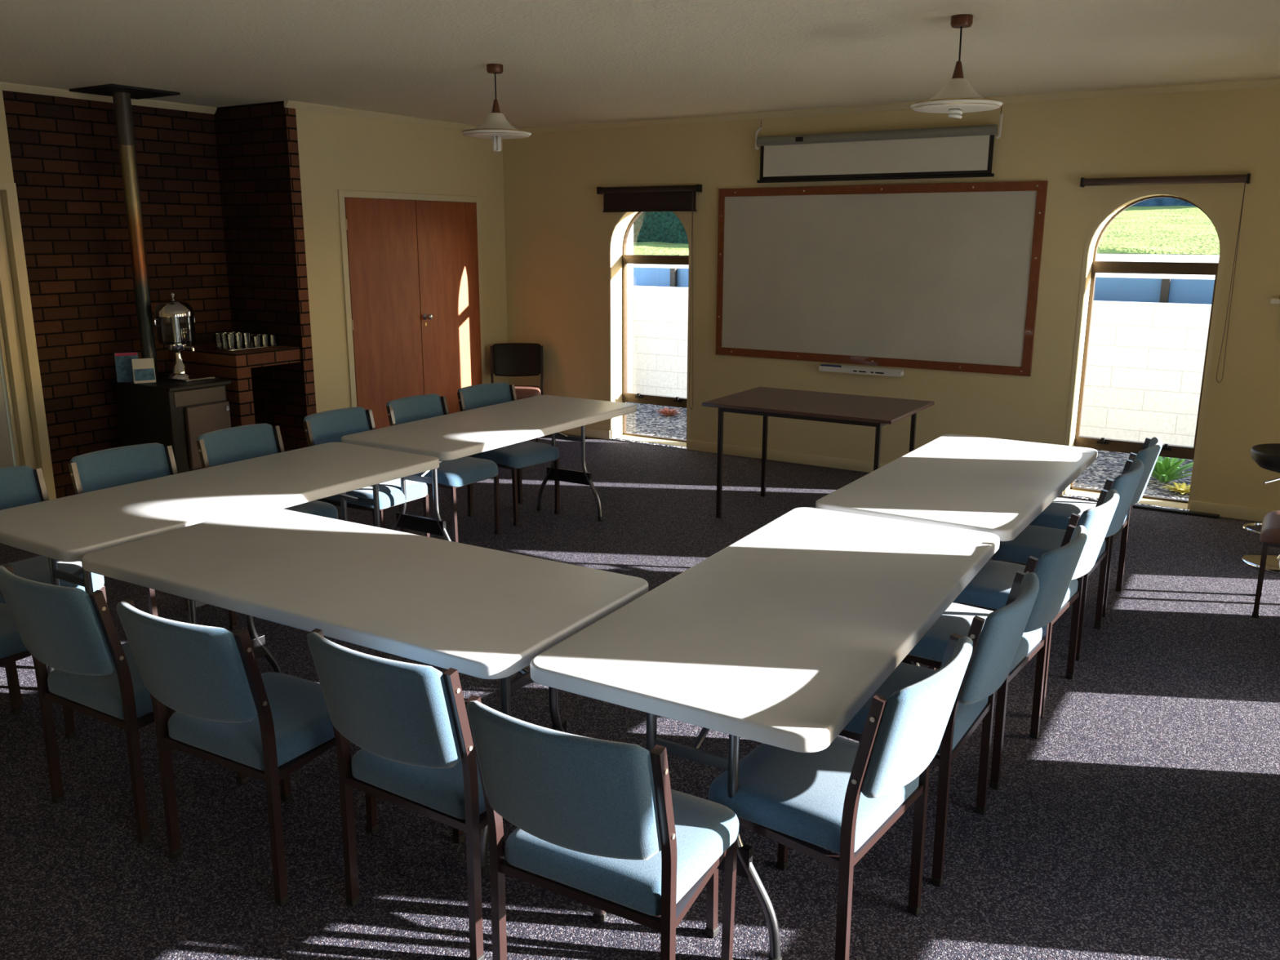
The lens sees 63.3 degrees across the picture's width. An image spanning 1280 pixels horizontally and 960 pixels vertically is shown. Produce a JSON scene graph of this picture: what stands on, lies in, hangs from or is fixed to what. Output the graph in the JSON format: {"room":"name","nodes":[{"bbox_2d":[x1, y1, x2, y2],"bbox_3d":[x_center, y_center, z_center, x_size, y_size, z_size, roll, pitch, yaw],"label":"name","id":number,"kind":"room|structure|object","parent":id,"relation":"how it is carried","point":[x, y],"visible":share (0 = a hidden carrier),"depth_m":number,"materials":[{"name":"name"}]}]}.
{"room":"meeting room","nodes":[
{"label":"meeting room","id":0,"kind":"room"},
{"bbox_2d":[0,89,233,498],"bbox_3d":[-5.110,-0.830,5.337,0.200,2.706,6.812,8,16,31],"label":"wall","id":1,"kind":"structure","parent":0,"point":[65,154],"depth_m":7.21,"materials":[{"name":"brick"}]},
{"bbox_2d":[0,182,56,500],"bbox_3d":[-4.391,-0.776,6.447,0.170,2.100,1.188,8,16,31],"label":"door","id":2,"kind":"structure","parent":1,"relation":"in","point":[24,433],"depth_m":6.85,"materials":[{"name":"beige paint"}]},
{"bbox_2d":[0,81,217,114],"bbox_3d":[-3.593,-2.612,7.131,0.045,0.045,1.552,8,16,31],"label":"trim","id":3,"kind":"structure","parent":1,"relation":"attached to","point":[8,86],"depth_m":6.99,"materials":[{"name":"beige paint"}]},
{"bbox_2d":[213,101,308,451],"bbox_3d":[-2.837,-1.426,7.911,0.804,2.706,0.088,8,16,31],"label":"wall","id":4,"kind":"structure","parent":0,"point":[251,140],"depth_m":7.80,"materials":[{"name":"brick"}]},
{"bbox_2d":[284,107,508,415],"bbox_3d":[-2.015,-1.616,8.730,0.330,2.706,2.388,8,16,31],"label":"wall","id":5,"kind":"structure","parent":0,"point":[336,152],"depth_m":8.02,"materials":[{"name":"beige paint"}]},
{"bbox_2d":[284,100,479,129],"bbox_3d":[-1.859,-2.888,8.329,0.045,0.045,2.395,8,16,31],"label":"trim","id":6,"kind":"structure","parent":5,"relation":"attached to","point":[287,104],"depth_m":8.02,"materials":[{"name":"beige paint"}]},
{"bbox_2d":[337,189,485,429],"bbox_3d":[-1.818,-1.311,8.726,0.093,2.115,1.610,8,16,31],"label":"door","id":7,"kind":"structure","parent":5,"relation":"in","point":[412,269],"depth_m":8.60,"materials":[{"name":"brown wood"}]},
{"bbox_2d":[0,434,1279,959],"bbox_3d":[-1.329,0.820,4.536,8.030,0.120,9.520,8,16,31],"label":"floor","id":8,"kind":"structure","parent":0,"point":[1141,820],"depth_m":3.26,"materials":[{"name":"carpet"}]},
{"bbox_2d":[0,603,76,739],"bbox_3d":[-2.356,0.557,3.569,0.482,0.828,0.557,8,16,31],"label":"chair","id":9,"kind":"object","parent":8,"relation":"on","point":[12,648],"visible":0.39,"depth_m":3.64,"materials":[{"name":"blue fabric"}]},
{"bbox_2d":[0,465,106,705],"bbox_3d":[-2.523,0.404,4.221,0.557,0.828,0.482,8,16,31],"label":"chair","id":10,"kind":"object","parent":8,"relation":"on","point":[21,485],"visible":0.47,"depth_m":4.33,"materials":[{"name":"blue fabric"}]},
{"bbox_2d":[0,564,248,844],"bbox_3d":[-1.613,0.633,3.255,0.482,0.828,0.557,8,15,30],"label":"chair","id":11,"kind":"object","parent":8,"relation":"on","point":[95,675],"visible":0.59,"depth_m":3.03,"materials":[{"name":"blue fabric"}]},
{"bbox_2d":[67,442,237,630],"bbox_3d":[-2.195,0.291,4.706,0.557,0.828,0.482,9,16,33],"label":"chair","id":12,"kind":"object","parent":8,"relation":"on","point":[122,465],"visible":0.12,"depth_m":4.75,"materials":[{"name":"blue fabric"}]},
{"bbox_2d":[111,373,231,473],"bbox_3d":[-3.266,-0.307,7.329,0.685,0.790,0.475,8,16,31],"label":"burner","id":13,"kind":"object","parent":8,"relation":"on","point":[166,412],"visible":0.54,"depth_m":7.09,"materials":[{"name":"black metal"}]},
{"bbox_2d":[69,84,180,379],"bbox_3d":[-3.403,-1.640,7.081,0.480,1.913,0.480,8,16,31],"label":"flue","id":14,"kind":"object","parent":13,"relation":"on","point":[122,95],"visible":0.98,"depth_m":7.00,"materials":[{"name":"grey metal"}]},
{"bbox_2d":[114,351,138,382],"bbox_3d":[-3.534,-0.779,7.165,0.145,0.199,0.047,-7,15,-27],"label":"leaflet","id":15,"kind":"object","parent":13,"relation":"on","point":[123,362],"visible":0.86,"depth_m":7.15,"materials":[{"name":"blue paper"}]},
{"bbox_2d":[131,358,155,383],"bbox_3d":[-3.401,-0.750,7.120,0.135,0.164,0.047,-8,15,-30],"label":"leaflet","id":16,"kind":"object","parent":13,"relation":"on","point":[144,371],"visible":1,"depth_m":7.11,"materials":[{"name":"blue paper"}]},
{"bbox_2d":[154,293,220,382],"bbox_3d":[-3.192,-0.999,7.229,0.277,0.602,0.365,8,16,31],"label":"dispenser","id":17,"kind":"object","parent":13,"relation":"on","point":[174,308],"visible":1,"depth_m":7.17,"materials":[{"name":"silver metal"}]},
{"bbox_2d":[183,341,195,351],"bbox_3d":[-3.132,-0.926,7.196,0.083,0.066,0.054,8,16,31],"label":"tap","id":18,"kind":"object","parent":17,"relation":"on","point":[185,345],"depth_m":7.19,"materials":[{"name":"silver metal"}]},
{"bbox_2d":[0,442,439,675],"bbox_3d":[-1.763,0.378,4.546,0.770,0.736,1.835,8,16,32],"label":"folding table","id":19,"kind":"object","parent":8,"relation":"on","point":[67,529],"visible":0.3,"depth_m":4.25,"materials":[{"name":"plastic"}]},
{"bbox_2d":[168,341,301,427],"bbox_3d":[-3.023,-0.518,7.848,0.779,0.965,0.562,8,16,31],"label":"brick ledge","id":20,"kind":"object","parent":8,"relation":"on","point":[235,366],"visible":0.38,"depth_m":7.46,"materials":[{"name":"brown brick"}]},
{"bbox_2d":[210,343,282,351],"bbox_3d":[-2.913,-0.986,7.704,0.240,0.010,0.470,8,16,31],"label":"serving tray","id":21,"kind":"object","parent":20,"relation":"on","point":[277,345],"visible":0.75,"depth_m":7.58,"materials":[{"name":"silver metal"}]},
{"bbox_2d":[213,333,223,348],"bbox_3d":[-3.067,-1.015,7.573,0.066,0.105,0.065,8,16,31],"label":"tumbler","id":22,"kind":"object","parent":21,"relation":"on","point":[222,334],"visible":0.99,"depth_m":7.57,"materials":[{"name":"clear glass"}]},
{"bbox_2d":[219,333,229,348],"bbox_3d":[-3.010,-1.006,7.537,0.066,0.105,0.065,8,16,31],"label":"tumbler","id":23,"kind":"object","parent":21,"relation":"on","point":[220,335],"visible":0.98,"depth_m":7.53,"materials":[{"name":"clear glass"}]},
{"bbox_2d":[222,332,231,347],"bbox_3d":[-3.031,-1.028,7.628,0.066,0.105,0.065,8,16,31],"label":"tumbler","id":24,"kind":"object","parent":21,"relation":"on","point":[223,332],"visible":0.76,"depth_m":7.62,"materials":[{"name":"clear glass"}]},
{"bbox_2d":[225,333,235,349],"bbox_3d":[-2.953,-0.998,7.502,0.066,0.105,0.065,8,16,31],"label":"tumbler","id":25,"kind":"object","parent":21,"relation":"on","point":[227,340],"visible":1,"depth_m":7.50,"materials":[{"name":"clear glass"}]},
{"bbox_2d":[227,333,237,347],"bbox_3d":[-2.974,-1.020,7.593,0.066,0.105,0.065,8,16,31],"label":"tumbler","id":26,"kind":"object","parent":21,"relation":"on","point":[230,346],"visible":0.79,"depth_m":7.58,"materials":[{"name":"clear glass"}]},
{"bbox_2d":[231,331,239,346],"bbox_3d":[-2.994,-1.041,7.684,0.066,0.105,0.065,8,16,31],"label":"tumbler","id":27,"kind":"object","parent":21,"relation":"on","point":[233,331],"visible":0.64,"depth_m":7.67,"materials":[{"name":"clear glass"}]},
{"bbox_2d":[235,333,243,348],"bbox_3d":[-2.916,-1.011,7.558,0.066,0.105,0.065,8,16,31],"label":"tumbler","id":28,"kind":"object","parent":21,"relation":"on","point":[237,347],"visible":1,"depth_m":7.55,"materials":[{"name":"clear glass"}]},
{"bbox_2d":[235,332,245,346],"bbox_3d":[-2.937,-1.032,7.649,0.066,0.105,0.065,8,16,31],"label":"tumbler","id":29,"kind":"object","parent":21,"relation":"on","point":[238,345],"visible":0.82,"depth_m":7.64,"materials":[{"name":"clear glass"}]},
{"bbox_2d":[239,335,248,346],"bbox_3d":[-2.954,-1.041,7.760,0.068,0.070,0.067,8,16,31],"label":"tumbler","id":30,"kind":"object","parent":21,"relation":"on","point":[240,336],"visible":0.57,"depth_m":7.75,"materials":[{"name":"clear glass"}]},
{"bbox_2d":[243,333,251,347],"bbox_3d":[-2.880,-1.024,7.614,0.066,0.105,0.065,8,16,31],"label":"tumbler","id":31,"kind":"object","parent":21,"relation":"on","point":[250,334],"visible":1,"depth_m":7.61,"materials":[{"name":"clear glass"}]},
{"bbox_2d":[245,336,255,346],"bbox_3d":[-2.894,-1.032,7.723,0.068,0.070,0.067,8,16,31],"label":"tumbler","id":32,"kind":"object","parent":21,"relation":"on","point":[246,340],"visible":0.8,"depth_m":7.72,"materials":[{"name":"clear glass"}]},
{"bbox_2d":[251,336,261,346],"bbox_3d":[-2.834,-1.023,7.686,0.068,0.070,0.067,8,16,31],"label":"tumbler","id":33,"kind":"object","parent":21,"relation":"on","point":[253,343],"visible":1,"depth_m":7.68,"materials":[{"name":"clear glass"}]},
{"bbox_2d":[253,335,263,345],"bbox_3d":[-2.855,-1.046,7.782,0.068,0.070,0.067,8,16,31],"label":"tumbler","id":34,"kind":"object","parent":21,"relation":"on","point":[254,335],"visible":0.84,"depth_m":7.79,"materials":[{"name":"clear glass"}]},
{"bbox_2d":[261,335,269,346],"bbox_3d":[-2.795,-1.037,7.745,0.068,0.070,0.067,8,16,31],"label":"tumbler","id":35,"kind":"object","parent":21,"relation":"on","point":[262,344],"visible":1,"depth_m":7.74,"materials":[{"name":"clear glass"}]},
{"bbox_2d":[268,334,277,345],"bbox_3d":[-2.757,-1.050,7.804,0.068,0.070,0.067,8,16,31],"label":"tumbler","id":36,"kind":"object","parent":21,"relation":"on","point":[270,344],"visible":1,"depth_m":7.80,"materials":[{"name":"clear glass"}]},
{"bbox_2d":[115,598,378,906],"bbox_3d":[-1.104,0.702,2.966,0.482,0.828,0.557,8,15,29],"label":"chair","id":37,"kind":"object","parent":8,"relation":"on","point":[230,714],"visible":0.88,"depth_m":2.78,"materials":[{"name":"blue fabric"}]},
{"bbox_2d":[195,422,338,519],"bbox_3d":[-1.856,0.170,5.226,0.557,0.828,0.482,8,15,30],"label":"chair","id":38,"kind":"object","parent":8,"relation":"on","point":[233,444],"visible":0.26,"depth_m":5.25,"materials":[{"name":"blue fabric"}]},
{"bbox_2d":[82,506,648,876],"bbox_3d":[-0.921,0.640,3.437,1.785,0.736,0.790,8,15,30],"label":"folding table","id":39,"kind":"object","parent":8,"relation":"on","point":[477,611],"visible":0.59,"depth_m":3.19,"materials":[{"name":"plastic"}]},
{"bbox_2d":[302,406,430,537],"bbox_3d":[-1.510,0.047,5.756,0.557,0.828,0.482,8,15,30],"label":"chair","id":40,"kind":"object","parent":8,"relation":"on","point":[327,426],"visible":0.38,"depth_m":5.71,"materials":[{"name":"blue fabric"}]},
{"bbox_2d":[306,628,488,959],"bbox_3d":[-0.523,0.756,2.741,0.482,0.828,0.557,8,16,31],"label":"chair","id":41,"kind":"object","parent":8,"relation":"on","point":[411,726],"visible":0.7,"depth_m":2.51,"materials":[{"name":"blue fabric"}]},
{"bbox_2d":[386,393,500,542],"bbox_3d":[-1.185,-0.069,6.255,0.557,0.828,0.482,8,16,31],"label":"chair","id":42,"kind":"object","parent":8,"relation":"on","point":[452,474],"visible":0.48,"depth_m":6.19,"materials":[{"name":"blue fabric"}]},
{"bbox_2d":[341,395,636,541],"bbox_3d":[-0.808,0.001,6.167,0.779,0.736,1.820,8,15,31],"label":"folding table","id":43,"kind":"object","parent":8,"relation":"on","point":[453,436],"visible":0.8,"depth_m":5.82,"materials":[{"name":"plastic"}]},
{"bbox_2d":[457,382,559,525],"bbox_3d":[-0.856,-0.186,6.758,0.557,0.828,0.482,11,17,38],"label":"chair","id":44,"kind":"object","parent":8,"relation":"on","point":[516,456],"visible":0.6,"depth_m":6.69,"materials":[{"name":"blue fabric"}]},
{"bbox_2d":[489,342,543,442],"bbox_3d":[-1.109,-0.788,9.326,0.482,0.828,0.557,-1,13,-3],"label":"chair","id":45,"kind":"object","parent":8,"relation":"on","point":[507,359],"visible":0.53,"depth_m":9.45,"materials":[{"name":"black fabric"}]},
{"bbox_2d":[464,694,738,959],"bbox_3d":[-0.069,0.843,2.377,0.482,0.828,0.557,8,15,29],"label":"chair","id":46,"kind":"object","parent":8,"relation":"on","point":[602,825],"visible":1,"depth_m":2.17,"materials":[{"name":"blue fabric"}]},
{"bbox_2d":[529,506,999,959],"bbox_3d":[0.505,0.685,3.263,0.793,0.736,1.837,8,15,29],"label":"folding table","id":47,"kind":"object","parent":8,"relation":"on","point":[780,637],"visible":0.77,"depth_m":2.80,"materials":[{"name":"plastic"}]},
{"bbox_2d":[702,386,934,518],"bbox_3d":[1.135,-0.127,6.686,1.230,0.757,0.850,8,15,31],"label":"wooden table","id":48,"kind":"object","parent":8,"relation":"on","point":[877,412],"visible":0.91,"depth_m":6.53,"materials":[{"name":"laminate"}]},
{"bbox_2d":[705,632,973,959],"bbox_3d":[0.501,0.787,2.623,0.557,0.828,0.482,10,16,36],"label":"chair","id":49,"kind":"object","parent":8,"relation":"on","point":[842,797],"visible":0.86,"depth_m":2.46,"materials":[{"name":"blue fabric"}]},
{"bbox_2d":[839,570,1039,887],"bbox_3d":[0.848,0.678,3.092,0.557,0.828,0.482,9,16,32],"label":"chair","id":50,"kind":"object","parent":8,"relation":"on","point":[993,651],"visible":0.52,"depth_m":2.88,"materials":[{"name":"blue fabric"}]},
{"bbox_2d":[815,434,1097,541],"bbox_3d":[1.511,0.324,4.818,0.786,0.736,1.823,8,16,32],"label":"folding table","id":51,"kind":"object","parent":8,"relation":"on","point":[997,486],"visible":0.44,"depth_m":4.51,"materials":[{"name":"plastic"}]},
{"bbox_2d":[904,524,1087,789],"bbox_3d":[1.202,0.558,3.607,0.557,0.828,0.482,10,16,35],"label":"chair","id":52,"kind":"object","parent":8,"relation":"on","point":[1055,570],"visible":0.39,"depth_m":3.45,"materials":[{"name":"blue fabric"}]},
{"bbox_2d":[952,488,1119,719],"bbox_3d":[1.544,0.441,4.114,0.557,0.828,0.482,10,16,35],"label":"chair","id":53,"kind":"object","parent":8,"relation":"on","point":[989,589],"visible":0.45,"depth_m":4.01,"materials":[{"name":"blue fabric"}]},
{"bbox_2d":[991,458,1144,661],"bbox_3d":[1.903,0.315,4.656,0.557,0.828,0.482,9,16,33],"label":"chair","id":54,"kind":"object","parent":8,"relation":"on","point":[1033,540],"visible":0.48,"depth_m":4.56,"materials":[{"name":"blue fabric"}]},
{"bbox_2d":[1029,436,1162,617],"bbox_3d":[2.243,0.195,5.173,0.557,0.828,0.482,9,16,33],"label":"chair","id":55,"kind":"object","parent":8,"relation":"on","point":[1058,513],"visible":0.37,"depth_m":5.08,"materials":[{"name":"blue fabric"}]},
{"bbox_2d":[1132,503,1219,518],"bbox_3d":[3.562,0.207,6.911,0.515,0.018,0.055,8,16,31],"label":"strip","id":56,"kind":"object","parent":8,"relation":"on","point":[1136,506],"visible":0.91,"depth_m":6.89,"materials":[{"name":"black rubber"}]},
{"bbox_2d":[1241,443,1279,573],"bbox_3d":[3.605,0.160,5.738,0.480,0.645,0.480,8,16,31],"label":"bar stool","id":57,"kind":"object","parent":8,"relation":"on","point":[1267,456],"visible":0.74,"depth_m":5.77,"materials":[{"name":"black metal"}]},
{"bbox_2d":[1251,510,1279,617],"bbox_3d":[3.276,0.254,4.934,0.557,0.828,0.482,8,16,31],"label":"chair","id":58,"kind":"object","parent":8,"relation":"on","point":[1270,529],"visible":1,"depth_m":4.94,"materials":[{"name":"brown metal"}]},
{"bbox_2d":[0,0,1279,128],"bbox_3d":[-1.216,-1.968,3.985,8.100,0.150,9.800,8,16,31],"label":"ceiling","id":59,"kind":"structure","parent":0,"point":[564,62],"depth_m":5.33,"materials":[{"name":"beige paint"}]},
{"bbox_2d":[461,63,531,151],"bbox_3d":[-0.809,-2.087,5.838,0.392,0.460,0.392,8,16,31],"label":"pendant lamp","id":60,"kind":"object","parent":59,"relation":"hanging from","point":[496,127],"visible":1,"depth_m":5.79,"materials":[{"name":"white metal"}]},
{"bbox_2d":[910,13,1003,119],"bbox_3d":[1.387,-1.793,4.526,0.392,0.421,0.392,8,16,31],"label":"pendant lamp","id":61,"kind":"object","parent":59,"relation":"hanging from","point":[957,97],"visible":1,"depth_m":4.48,"materials":[{"name":"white metal"}]},
{"bbox_2d":[502,86,1279,511],"bbox_3d":[1.616,-1.442,7.995,7.230,2.688,0.230,8,16,31],"label":"wall","id":62,"kind":"structure","parent":0,"point":[557,229],"depth_m":7.46,"materials":[{"name":"beige paint"}]},
{"bbox_2d":[608,211,692,442],"bbox_3d":[0.133,-1.357,8.973,0.834,2.062,0.225,8,16,31],"label":"window","id":63,"kind":"structure","parent":62,"relation":"in","point":[668,401],"depth_m":9.08,"materials":[{"name":"brown metal"}]},
{"bbox_2d":[596,184,702,409],"bbox_3d":[0.064,-1.541,8.799,0.986,1.831,0.071,8,16,31],"label":"roller blind","id":64,"kind":"object","parent":63,"relation":"attached to","point":[668,197],"visible":1,"depth_m":8.60,"materials":[{"name":"brown fabric"}]},
{"bbox_2d":[818,364,903,377],"bbox_3d":[1.679,-0.836,7.915,0.656,0.050,0.064,8,16,31],"label":"tray","id":65,"kind":"object","parent":62,"relation":"attached to","point":[844,369],"visible":1,"depth_m":7.88,"materials":[{"name":"white plastic"}]},
{"bbox_2d":[820,364,841,367],"bbox_3d":[1.477,-0.874,8.040,0.160,0.034,0.042,8,16,31],"label":"whiteboard duster","id":66,"kind":"object","parent":65,"relation":"in","point":[824,365],"visible":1,"depth_m":8.02,"materials":[{"name":"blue plastic"}]},
{"bbox_2d":[755,105,1003,182],"bbox_3d":[1.670,-2.417,7.533,1.848,0.468,0.094,8,16,31],"label":"projector screen","id":67,"kind":"object","parent":62,"relation":"attached to","point":[964,151],"visible":1,"depth_m":7.49,"materials":[{"name":"grey fabric"}]},
{"bbox_2d":[715,180,1048,376],"bbox_3d":[1.683,-1.523,7.776,2.494,1.317,0.026,8,16,31],"label":"whiteboard","id":68,"kind":"object","parent":62,"relation":"attached to","point":[943,277],"visible":1,"depth_m":7.69,"materials":[{"name":"plastic"}]},
{"bbox_2d":[516,77,1279,133],"bbox_3d":[1.607,-2.694,7.542,6.766,0.045,0.045,8,16,31],"label":"trim","id":69,"kind":"structure","parent":62,"relation":"attached to","point":[1274,82],"depth_m":7.40,"materials":[{"name":"beige paint"}]},
{"bbox_2d":[558,426,1276,522],"bbox_3d":[1.608,-0.125,8.158,6.766,0.085,0.014,8,16,31],"label":"baseboard","id":70,"kind":"structure","parent":62,"relation":"attached to","point":[1249,513],"depth_m":8.28,"materials":[{"name":"beige paint"}]},
{"bbox_2d":[1064,189,1226,503],"bbox_3d":[3.378,-0.877,6.968,0.834,2.062,0.225,8,16,31],"label":"window","id":71,"kind":"structure","parent":62,"relation":"in","point":[1111,267],"depth_m":6.96,"materials":[{"name":"beige wood"}]},
{"bbox_2d":[1080,173,1250,382],"bbox_3d":[3.315,-1.302,6.735,0.966,1.286,0.071,8,16,31],"label":"roller blind","id":72,"kind":"object","parent":62,"relation":"attached to","point":[1245,179],"visible":1,"depth_m":6.54,"materials":[{"name":"brown fabric"}]},
{"bbox_2d":[1270,297,1279,336],"bbox_3d":[4.047,-0.974,6.293,0.415,0.232,0.139,8,16,31],"label":"wall shelf","id":73,"kind":"object","parent":62,"relation":"attached to","point":[1273,300],"visible":1,"depth_m":6.32,"materials":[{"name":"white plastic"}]},
{"label":"outside","id":74,"kind":"structure","parent":0,"visible":0},
{"bbox_2d":[633,253,1219,279],"bbox_3d":[8.605,-2.724,13.276,120.000,0.170,8.900,8,16,31],"label":"road","id":75,"kind":"structure","parent":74,"point":[1100,256],"depth_m":15.53,"materials":[{"name":"grey asphalt"}]},
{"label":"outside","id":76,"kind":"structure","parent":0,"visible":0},
{"bbox_2d":[633,266,1214,304],"bbox_3d":[-2.446,-2.482,14.623,40.000,1.100,0.090,8,16,31],"label":"fence","id":77,"kind":"object","parent":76,"point":[1106,289],"visible":0.09,"depth_m":10.07,"materials":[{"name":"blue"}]},
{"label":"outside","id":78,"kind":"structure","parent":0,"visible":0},
{"bbox_2d":[633,205,1219,255],"bbox_3d":[2.944,-7.861,31.647,70.000,1.675,29.800,8,16,31],"label":"grass bank","id":79,"kind":"object","parent":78,"point":[1162,229],"visible":0.06,"depth_m":22.42,"materials":[{"name":"green plant"}]},
{"bbox_2d":[633,211,688,244],"bbox_3d":[-2.491,-7.404,27.273,17.500,2.412,2.778,8,16,31],"label":"hedge","id":80,"kind":"object","parent":79,"relation":"on","point":[649,226],"visible":0.02,"depth_m":24.22,"materials":[{"name":"green plant"}]},
{"bbox_2d":[1130,197,1194,206],"bbox_3d":[18.838,-10.932,37.462,22.000,3.053,4.060,8,16,31],"label":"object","id":81,"kind":"object","parent":79,"relation":"on","point":[1158,202],"visible":0.02,"depth_m":36.35,"materials":[{"name":"blue"}]},
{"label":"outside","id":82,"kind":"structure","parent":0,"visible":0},
{"bbox_2d":[610,401,1193,511],"bbox_3d":[4.965,0.188,8.081,120.000,0.230,2.860,8,16,31],"label":"ground","id":83,"kind":"structure","parent":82,"point":[646,420],"depth_m":9.29,"materials":[{"name":"grey gravel"}]},
{"bbox_2d":[626,224,633,392],"bbox_3d":[-1.062,-2.586,12.892,2.115,3.100,0.348,8,16,31],"label":"gate pillar","id":84,"kind":"structure","parent":83,"relation":"on","point":[629,249],"depth_m":12.54,"materials":[{"name":"white paint"}]},
{"bbox_2d":[656,407,682,416],"bbox_3d":[0.325,-0.729,11.275,0.348,0.089,0.336,8,16,31],"label":"succulent","id":85,"kind":"object","parent":83,"relation":"on","point":[666,411],"visible":1,"depth_m":11.25,"materials":[{"name":"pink plant"}]},
{"bbox_2d":[633,285,1211,446],"bbox_3d":[-1.809,-1.938,13.866,42.000,1.390,0.200,8,16,31],"label":"wall","id":86,"kind":"structure","parent":83,"relation":"on","point":[1145,363],"depth_m":9.80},
{"bbox_2d":[1122,456,1193,482],"bbox_3d":[4.205,-0.091,8.270,0.677,0.239,0.692,0,13,1],"label":"agave plant","id":87,"kind":"object","parent":83,"relation":"on","point":[1166,469],"visible":0.6,"depth_m":8.20,"materials":[{"name":"green plant"}]},
{"bbox_2d":[1163,482,1190,493],"bbox_3d":[4.163,0.079,7.915,0.371,0.071,0.330,8,16,31],"label":"succulent","id":88,"kind":"object","parent":83,"relation":"on","point":[1182,488],"visible":0.78,"depth_m":7.95,"materials":[{"name":"yellow plant"}]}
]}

